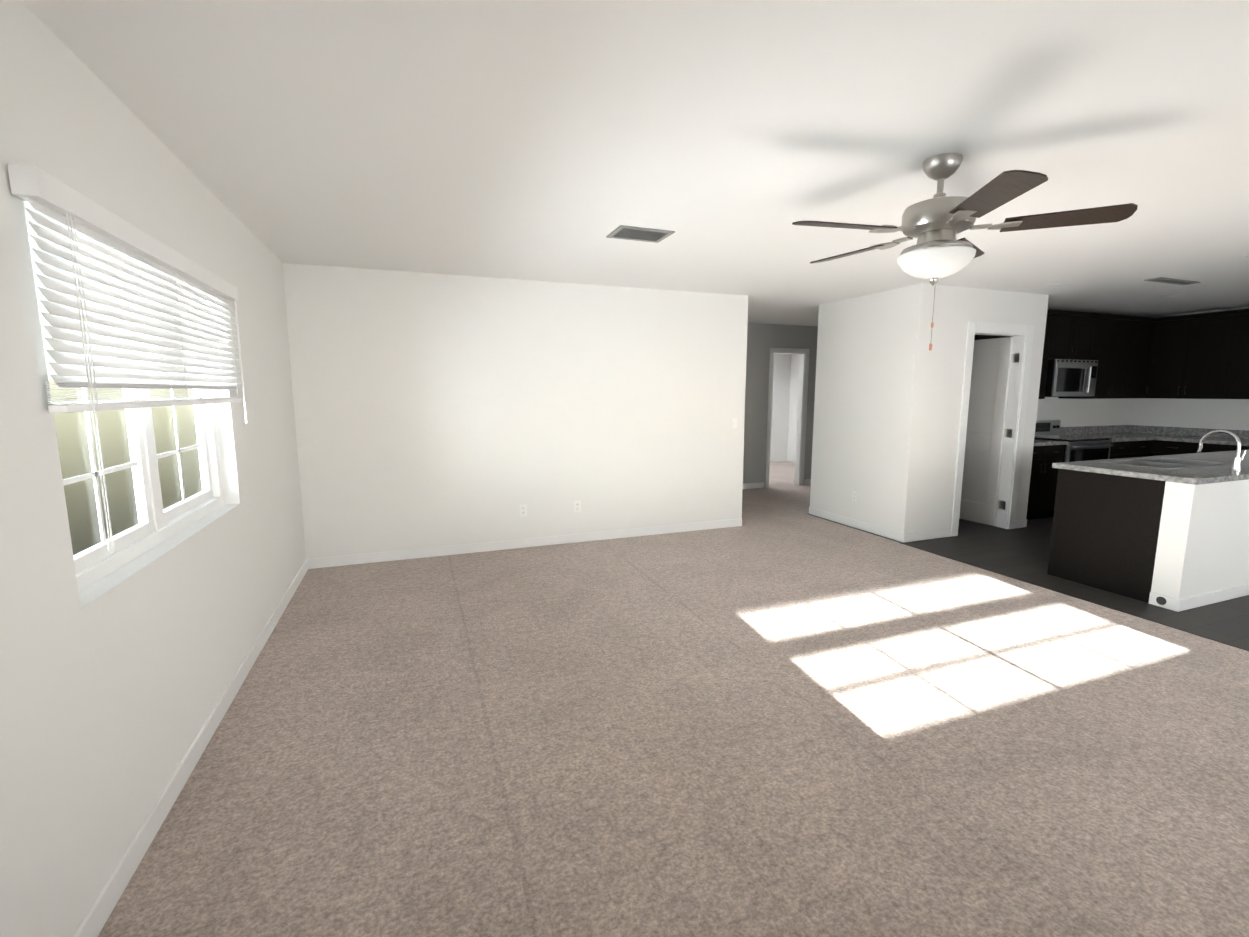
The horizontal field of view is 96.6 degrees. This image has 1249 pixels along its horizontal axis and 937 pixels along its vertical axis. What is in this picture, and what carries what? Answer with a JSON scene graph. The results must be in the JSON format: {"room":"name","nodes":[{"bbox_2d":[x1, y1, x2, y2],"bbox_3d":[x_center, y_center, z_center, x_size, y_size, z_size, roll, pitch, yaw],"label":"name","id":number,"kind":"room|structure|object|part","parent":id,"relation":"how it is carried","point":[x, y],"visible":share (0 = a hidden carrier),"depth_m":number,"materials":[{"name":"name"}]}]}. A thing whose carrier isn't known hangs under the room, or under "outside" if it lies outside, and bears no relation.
{"room":"empty living room","nodes":[
{"label":"empty living room","id":0,"kind":"room"},
{"bbox_2d":[0,0,305,936],"bbox_3d":[-1.661,0.004,1.716,0.150,2.440,6.095,-3,8,-21],"label":"wall","id":1,"kind":"structure","parent":0,"point":[114,686],"depth_m":1.64,"materials":[{"name":"white paint"}]},
{"bbox_2d":[24,200,223,591],"bbox_3d":[-1.859,-0.255,2.125,0.065,1.100,1.540,-3,8,-21],"label":"window","id":2,"kind":"structure","parent":1,"relation":"in","point":[154,527],"depth_m":2.10,"materials":[{"name":"white plastic"}]},
{"bbox_3d":[-1.718,-0.206,1.775,0.006,0.910,0.590,-3,8,-21],"label":"left window grid","id":3,"kind":"part","parent":2,"relation":"part of","materials":[{"name":"white plastic"}]},
{"bbox_3d":[-1.870,-0.254,2.120,0.022,0.980,1.420,-3,8,-21],"label":"glass","id":4,"kind":"part","parent":2,"relation":"part of","materials":[{"name":"clear glass"}]},
{"bbox_2d":[7,163,247,553],"bbox_3d":[-1.732,-0.343,2.178,0.066,0.990,1.690,-3,8,-21],"label":"window blinds","id":5,"kind":"object","parent":2,"relation":"attached to","point":[93,344],"visible":0.96,"depth_m":1.73,"materials":[{"name":"white plastic"}]},
{"bbox_3d":[-2.006,-0.303,2.472,0.006,0.910,0.590,-3,8,-21],"label":"left window grid","id":6,"kind":"part","parent":2,"relation":"part of","materials":[{"name":"white plastic"}]},
{"bbox_2d":[73,559,312,936],"bbox_3d":[-1.589,1.164,1.920,0.015,0.085,5.825,-3,8,-21],"label":"baseboard","id":7,"kind":"structure","parent":1,"relation":"attached to","point":[95,919],"depth_m":1.96,"materials":[{"name":"white wood"}]},
{"bbox_2d":[282,263,747,558],"bbox_3d":[-0.698,-0.486,5.246,4.190,2.440,0.120,-3,8,-21],"label":"wall","id":8,"kind":"structure","parent":0,"point":[434,410],"depth_m":5.02,"materials":[{"name":"white paint"}]},
{"bbox_2d":[519,504,526,516],"bbox_3d":[-0.946,0.393,5.204,0.070,0.114,0.007,-3,8,-21],"label":"electrical outlet","id":9,"kind":"object","parent":8,"relation":"attached to","point":[523,510],"visible":1,"depth_m":5.20,"materials":[{"name":"white plastic"}]},
{"bbox_2d":[309,518,741,568],"bbox_3d":[-0.660,0.688,5.352,4.160,0.085,0.012,-3,8,-21],"label":"baseboard","id":10,"kind":"structure","parent":8,"relation":"attached to","point":[323,562],"depth_m":5.20,"materials":[{"name":"white wood"}]},
{"bbox_2d":[574,500,580,511],"bbox_3d":[-0.456,0.368,5.389,0.070,0.114,0.007,-3,8,-21],"label":"electrical outlet","id":11,"kind":"object","parent":8,"relation":"attached to","point":[577,506],"visible":1,"depth_m":5.39,"materials":[{"name":"white plastic"}]},
{"bbox_2d":[731,418,736,428],"bbox_3d":[1.162,-0.479,5.892,0.070,0.114,0.012,-3,8,-21],"label":"light switch","id":12,"kind":"object","parent":8,"relation":"attached to","point":[733,423],"visible":1,"depth_m":5.89,"materials":[{"name":"white plastic"}]},
{"bbox_2d":[21,0,1248,325],"bbox_3d":[2.298,-1.810,5.476,10.380,0.120,10.700,-3,8,-21],"label":"ceiling","id":13,"kind":"structure","parent":0,"point":[727,142],"depth_m":2.11,"materials":[{"name":"white paint"}]},
{"bbox_2d":[606,225,674,242],"bbox_3d":[0.098,-1.470,3.498,0.360,0.010,0.260,-3,8,-21],"label":"ceiling vent","id":14,"kind":"object","parent":13,"relation":"in","point":[638,233],"visible":0.98,"depth_m":3.48,"materials":[{"name":"white metal"}]},
{"bbox_2d":[792,153,1137,350],"bbox_3d":[1.327,-0.926,2.455,1.278,0.800,1.278,-3,8,-21],"label":"ceiling fan","id":15,"kind":"object","parent":13,"relation":"hanging from","point":[937,222],"visible":1,"depth_m":2.31,"materials":[{"name":"silver metal"}]},
{"bbox_3d":[1.373,-0.684,2.477,0.003,0.253,0.003,-3,8,-21],"label":"chain","id":16,"kind":"part","parent":15,"relation":"part of","materials":[{"name":"silver metal"}]},
{"bbox_3d":[1.361,-0.889,2.445,0.304,0.107,0.304,-3,8,-21],"label":"lamp shade","id":17,"kind":"part","parent":15,"relation":"part of","materials":[{"name":"white glass"}]},
{"bbox_3d":[1.361,-1.131,2.411,0.284,0.382,0.284,-3,8,-21],"label":"motor","id":18,"kind":"part","parent":15,"relation":"part of","materials":[{"name":"silver metal"}]},
{"bbox_2d":[1144,277,1199,284],"bbox_3d":[4.908,-1.676,4.987,0.600,0.010,0.120,-3,8,-21],"label":"ceiling vent","id":19,"kind":"object","parent":13,"relation":"in","point":[1172,281],"visible":1,"depth_m":4.98,"materials":[{"name":"white metal"}]},
{"bbox_2d":[98,494,1248,936],"bbox_3d":[0.435,1.005,3.744,5.400,0.100,8.100,-3,8,-21],"label":"floor carpet","id":20,"kind":"object","parent":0,"point":[768,720],"visible":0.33,"depth_m":2.23,"materials":[{"name":"beige carpet"}]},
{"bbox_2d":[742,484,810,513],"bbox_3d":[2.746,0.426,7.914,1.920,0.100,1.880,-3,8,-21],"label":"floor","id":21,"kind":"structure","parent":0,"point":[796,497],"depth_m":7.87,"materials":[{"name":"beige carpet"}]},
{"bbox_2d":[743,323,817,487],"bbox_3d":[1.892,-0.912,8.318,3.100,2.440,0.120,-3,8,-21],"label":"wall","id":22,"kind":"structure","parent":0,"point":[762,339],"depth_m":8.32,"materials":[{"name":"grey paint"}]},
{"bbox_2d":[743,482,763,488],"bbox_3d":[1.355,0.292,8.207,1.660,0.085,0.012,-3,8,-21],"label":"baseboard","id":23,"kind":"structure","parent":22,"relation":"attached to","point":[747,485],"depth_m":8.43,"materials":[{"name":"white wood"}]},
{"bbox_2d":[765,348,809,487],"bbox_3d":[2.457,-0.773,8.555,0.710,2.100,0.152,-3,8,-21],"label":"door frame","id":24,"kind":"structure","parent":22,"relation":"attached to","point":[801,414],"depth_m":8.54,"materials":[{"name":"white wood"}]},
{"bbox_2d":[804,479,810,484],"bbox_3d":[3.041,0.204,8.844,0.450,0.085,0.012,-3,8,-21],"label":"baseboard","id":25,"kind":"structure","parent":22,"relation":"attached to","point":[806,481],"depth_m":8.78,"materials":[{"name":"white wood"}]},
{"bbox_2d":[770,354,790,461],"bbox_3d":[1.716,-1.276,10.944,3.800,2.440,0.100,-3,8,-21],"label":"wall","id":26,"kind":"structure","parent":0,"point":[784,405],"depth_m":11.47,"materials":[{"name":"white paint"}]},
{"bbox_2d":[769,461,794,485],"bbox_3d":[2.167,0.144,9.948,3.600,0.100,2.430,-3,8,-21],"label":"floor","id":27,"kind":"structure","parent":0,"point":[780,473],"depth_m":9.98,"materials":[{"name":"carpet"}]},
{"bbox_2d":[787,354,799,462],"bbox_3d":[3.895,-1.204,10.427,0.100,2.440,2.430,-3,8,-21],"label":"wall","id":28,"kind":"structure","parent":0,"point":[794,374],"depth_m":11.42,"materials":[{"name":"white paint"}]},
{"bbox_2d":[810,304,825,508],"bbox_3d":[3.125,-0.704,6.823,1.872,2.440,0.120,-3,8,-21],"label":"wall","id":29,"kind":"structure","parent":0,"point":[821,338],"depth_m":6.48,"materials":[{"name":"white paint"}]},
{"bbox_2d":[818,287,905,529],"bbox_3d":[2.532,-0.580,5.927,0.120,2.440,1.140,-3,8,-21],"label":"wall","id":30,"kind":"structure","parent":0,"point":[888,397],"depth_m":5.85,"materials":[{"name":"white paint"}]},
{"bbox_2d":[852,491,857,501],"bbox_3d":[2.482,0.298,6.001,0.007,0.114,0.070,-3,8,-21],"label":"outlet","id":31,"kind":"object","parent":30,"relation":"attached to","point":[854,495],"visible":1,"depth_m":6.00,"materials":[{"name":"white plastic"}]},
{"bbox_2d":[809,507,908,542],"bbox_3d":[2.473,0.590,6.062,0.015,0.085,1.396,-3,8,-21],"label":"baseboard","id":32,"kind":"structure","parent":30,"relation":"attached to","point":[894,535],"depth_m":5.92,"materials":[{"name":"white wood"}]},
{"bbox_2d":[890,283,1048,533],"bbox_3d":[3.519,-0.539,5.632,1.752,2.440,0.120,-3,8,-21],"label":"wall","id":33,"kind":"structure","parent":0,"point":[929,404],"depth_m":5.40,"materials":[{"name":"white paint"}]},
{"bbox_2d":[909,528,950,541],"bbox_3d":[3.020,0.663,5.535,0.610,0.085,0.012,-3,8,-21],"label":"baseboard","id":34,"kind":"structure","parent":33,"relation":"attached to","point":[917,536],"depth_m":5.53,"materials":[{"name":"white wood"}]},
{"bbox_2d":[959,337,1019,525],"bbox_3d":[3.865,-0.409,6.187,0.168,2.005,0.798,-3,8,-21],"label":"pantry door","id":35,"kind":"structure","parent":33,"relation":"in","point":[987,432],"depth_m":6.06,"materials":[{"name":"painted wood"},{"name":"nickel"}]},
{"bbox_2d":[951,321,1033,536],"bbox_3d":[3.721,-0.394,5.730,0.930,2.125,0.152,-3,8,-21],"label":"door frame","id":36,"kind":"structure","parent":33,"relation":"attached to","point":[1021,335],"depth_m":5.74,"materials":[{"name":"white wood"}]},
{"bbox_2d":[974,335,1011,339],"bbox_3d":[3.293,-0.621,6.219,1.512,2.440,1.139,-3,8,-21],"label":"wall","id":37,"kind":"structure","parent":0,"point":[978,337],"depth_m":6.23,"materials":[{"name":"grey paint"}]},
{"bbox_2d":[808,514,1248,648],"bbox_3d":[5.619,0.871,4.706,4.980,0.100,6.220,-3,8,-21],"label":"floor","id":38,"kind":"structure","parent":0,"point":[1022,553],"depth_m":4.60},
{"bbox_2d":[1026,445,1064,519],"bbox_3d":[4.557,0.132,6.536,0.742,0.862,0.600,-3,8,-21],"label":"base cabinet","id":39,"kind":"object","parent":38,"relation":"on","point":[1043,479],"depth_m":6.28,"materials":[{"name":"black wood"}]},
{"bbox_2d":[1034,439,1067,444],"bbox_3d":[4.562,-0.312,6.460,0.742,0.038,0.630,-3,8,-21],"label":"countertop","id":40,"kind":"structure","parent":39,"relation":"on","point":[1036,441],"depth_m":6.25,"materials":[{"name":"grey stone"}]},
{"bbox_2d":[1034,420,1112,516],"bbox_3d":[5.286,-0.018,6.748,0.770,1.100,0.686,-3,8,-21],"label":"range","id":41,"kind":"object","parent":38,"relation":"on","point":[1082,448],"visible":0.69,"depth_m":6.49,"materials":[{"name":"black metal"}]},
{"bbox_2d":[1034,434,1111,461],"bbox_3d":[5.288,-0.103,6.729,0.770,0.555,0.581,-3,8,-21],"label":"cooktop","id":42,"kind":"object","parent":41,"relation":"in","point":[1071,453],"depth_m":6.46,"materials":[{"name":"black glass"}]},
{"bbox_2d":[899,542,1248,650],"bbox_3d":[3.512,1.021,3.249,0.024,0.004,4.686,-3,8,-21],"label":"transition strip","id":43,"kind":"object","parent":38,"relation":"on","point":[1226,643],"depth_m":3.86,"materials":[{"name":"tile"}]},
{"bbox_2d":[1054,440,1149,458],"bbox_3d":[6.041,0.054,7.096,0.865,0.862,0.600,-3,8,-21],"label":"base cabinet","id":44,"kind":"object","parent":38,"relation":"on","point":[1129,441],"depth_m":6.77,"materials":[{"name":"black wood"}]},
{"bbox_2d":[1047,466,1248,611],"bbox_3d":[5.638,0.366,4.846,4.490,0.862,0.860,-3,8,-21],"label":"kitchen island","id":45,"kind":"object","parent":38,"relation":"on","point":[1118,528],"depth_m":3.89,"materials":[{"name":"white paint"}]},
{"bbox_2d":[1052,450,1248,481],"bbox_3d":[5.632,-0.074,4.783,4.501,0.052,0.876,-3,8,-21],"label":"island countertop","id":46,"kind":"structure","parent":45,"relation":"on","point":[1189,473],"depth_m":4.02,"materials":[{"name":"grey stone"}]},
{"bbox_2d":[1111,458,1226,469],"bbox_3d":[4.259,0.054,4.398,0.824,0.201,0.454,-3,8,-21],"label":"sink","id":47,"kind":"object","parent":46,"relation":"in","point":[1163,463],"depth_m":4.52,"materials":[{"name":"silver metal"}]},
{"bbox_2d":[1195,430,1246,469],"bbox_3d":[4.392,-0.144,4.091,0.109,0.280,0.253,-3,8,-21],"label":"faucet","id":48,"kind":"object","parent":46,"relation":"on","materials":[{"name":"silver metal"}]},
{"bbox_3d":[5.762,0.796,4.577,4.488,0.085,0.162,-3,8,-21],"label":"kneewall skirting","id":49,"kind":"part","parent":45,"relation":"part of","materials":[{"name":"white wood"}]},
{"bbox_2d":[1150,437,1157,455],"bbox_3d":[6.718,0.021,7.332,0.684,0.862,0.637,-3,8,-21],"label":"base cabinet","id":50,"kind":"object","parent":38,"relation":"on","point":[1153,444],"depth_m":6.91,"materials":[{"name":"black wood"}]},
{"bbox_2d":[1158,441,1248,455],"bbox_3d":[7.007,0.109,6.699,0.600,0.862,0.877,-3,8,-21],"label":"base cabinet","id":51,"kind":"object","parent":38,"relation":"on","point":[1164,447],"depth_m":6.63,"materials":[{"name":"black wood"}]},
{"bbox_2d":[1059,433,1177,440],"bbox_3d":[6.339,-0.405,7.131,1.492,0.038,0.630,-3,8,-21],"label":"countertop","id":52,"kind":"structure","parent":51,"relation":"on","point":[1115,436],"depth_m":7.11,"materials":[{"name":"grey stone"}]},
{"bbox_2d":[1158,437,1248,444],"bbox_3d":[7.002,-0.332,6.609,0.630,0.038,0.827,-3,8,-21],"label":"countertop","id":53,"kind":"structure","parent":51,"relation":"on","point":[1209,440],"depth_m":6.52,"materials":[{"name":"grey stone"}]},
{"bbox_2d":[1036,397,1129,426],"bbox_3d":[5.488,-0.752,7.164,3.030,2.440,0.120,-3,8,-21],"label":"wall","id":54,"kind":"structure","parent":0,"point":[1067,412],"depth_m":7.32,"materials":[{"name":"white paint"}]},
{"bbox_2d":[1038,309,1057,398],"bbox_3d":[4.536,-1.317,6.473,0.801,1.010,0.330,-3,8,-21],"label":"upper cabinet","id":55,"kind":"object","parent":54,"relation":"attached to","point":[1051,331],"depth_m":6.43,"materials":[{"name":"black wood"}]},
{"bbox_2d":[1054,310,1097,359],"bbox_3d":[5.220,-1.583,6.700,0.778,0.545,0.330,-3,8,-21],"label":"upper cabinet","id":56,"kind":"object","parent":54,"relation":"attached to","point":[1077,331],"depth_m":6.56,"materials":[{"name":"black wood"}]},
{"bbox_2d":[1045,359,1097,396],"bbox_3d":[5.243,-1.084,6.712,0.764,0.433,0.450,-3,8,-21],"label":"microwave","id":57,"kind":"object","parent":56,"relation":"attached to","point":[1071,378],"visible":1,"depth_m":6.52,"materials":[{"name":"silver metal"}]},
{"bbox_3d":[5.490,-1.052,6.592,0.017,0.303,0.045,-3,8,-21],"label":"handle","id":58,"kind":"part","parent":57,"relation":"part of","materials":[{"name":"silver metal"}]},
{"bbox_2d":[1060,425,1125,432],"bbox_3d":[5.517,-0.476,7.135,3.019,0.102,0.019,-3,8,-21],"label":"backsplash","id":59,"kind":"structure","parent":54,"relation":"attached to","point":[1110,428],"depth_m":7.41,"materials":[{"name":"grey stone"}]},
{"bbox_2d":[1058,313,1133,398],"bbox_3d":[5.948,-1.391,7.007,0.894,1.010,0.330,-3,8,-21],"label":"upper cabinet","id":60,"kind":"object","parent":54,"relation":"attached to","point":[1112,347],"depth_m":6.86,"materials":[{"name":"black wood"}]},
{"bbox_2d":[1126,316,1157,397],"bbox_3d":[6.475,-1.416,7.186,0.448,1.010,0.367,-3,8,-21],"label":"upper cabinet","id":61,"kind":"object","parent":54,"relation":"attached to","point":[1142,343],"depth_m":7.06,"materials":[{"name":"black wood"}]},
{"bbox_2d":[1127,307,1248,430],"bbox_3d":[7.968,-0.471,5.143,0.150,2.440,5.700,-3,8,-21],"label":"wall","id":62,"kind":"structure","parent":0,"point":[1230,414],"depth_m":7.03,"materials":[{"name":"white paint"}]},
{"bbox_2d":[1146,314,1197,398],"bbox_3d":[6.933,-1.389,6.992,0.384,1.010,0.440,-3,8,-21],"label":"upper cabinet","id":63,"kind":"object","parent":62,"relation":"attached to","point":[1172,361],"depth_m":6.91,"materials":[{"name":"black wood"}]},
{"bbox_2d":[1126,425,1248,440],"bbox_3d":[7.178,-0.456,6.990,0.019,0.102,1.438,-3,8,-21],"label":"backsplash","id":64,"kind":"structure","parent":62,"relation":"attached to","point":[1129,428],"depth_m":7.09,"materials":[{"name":"grey stone"}]},
{"bbox_2d":[1190,311,1225,398],"bbox_3d":[7.084,-1.345,6.674,0.330,1.010,0.496,-3,8,-21],"label":"upper cabinet","id":65,"kind":"object","parent":62,"relation":"attached to","point":[1199,356],"depth_m":6.62,"materials":[{"name":"black wood"}]},
{"bbox_2d":[1214,309,1248,398],"bbox_3d":[7.210,-1.300,6.347,0.330,1.010,0.439,-3,8,-21],"label":"upper cabinet","id":66,"kind":"object","parent":62,"relation":"attached to","point":[1233,366],"depth_m":6.40,"materials":[{"name":"black wood"}]}
]}

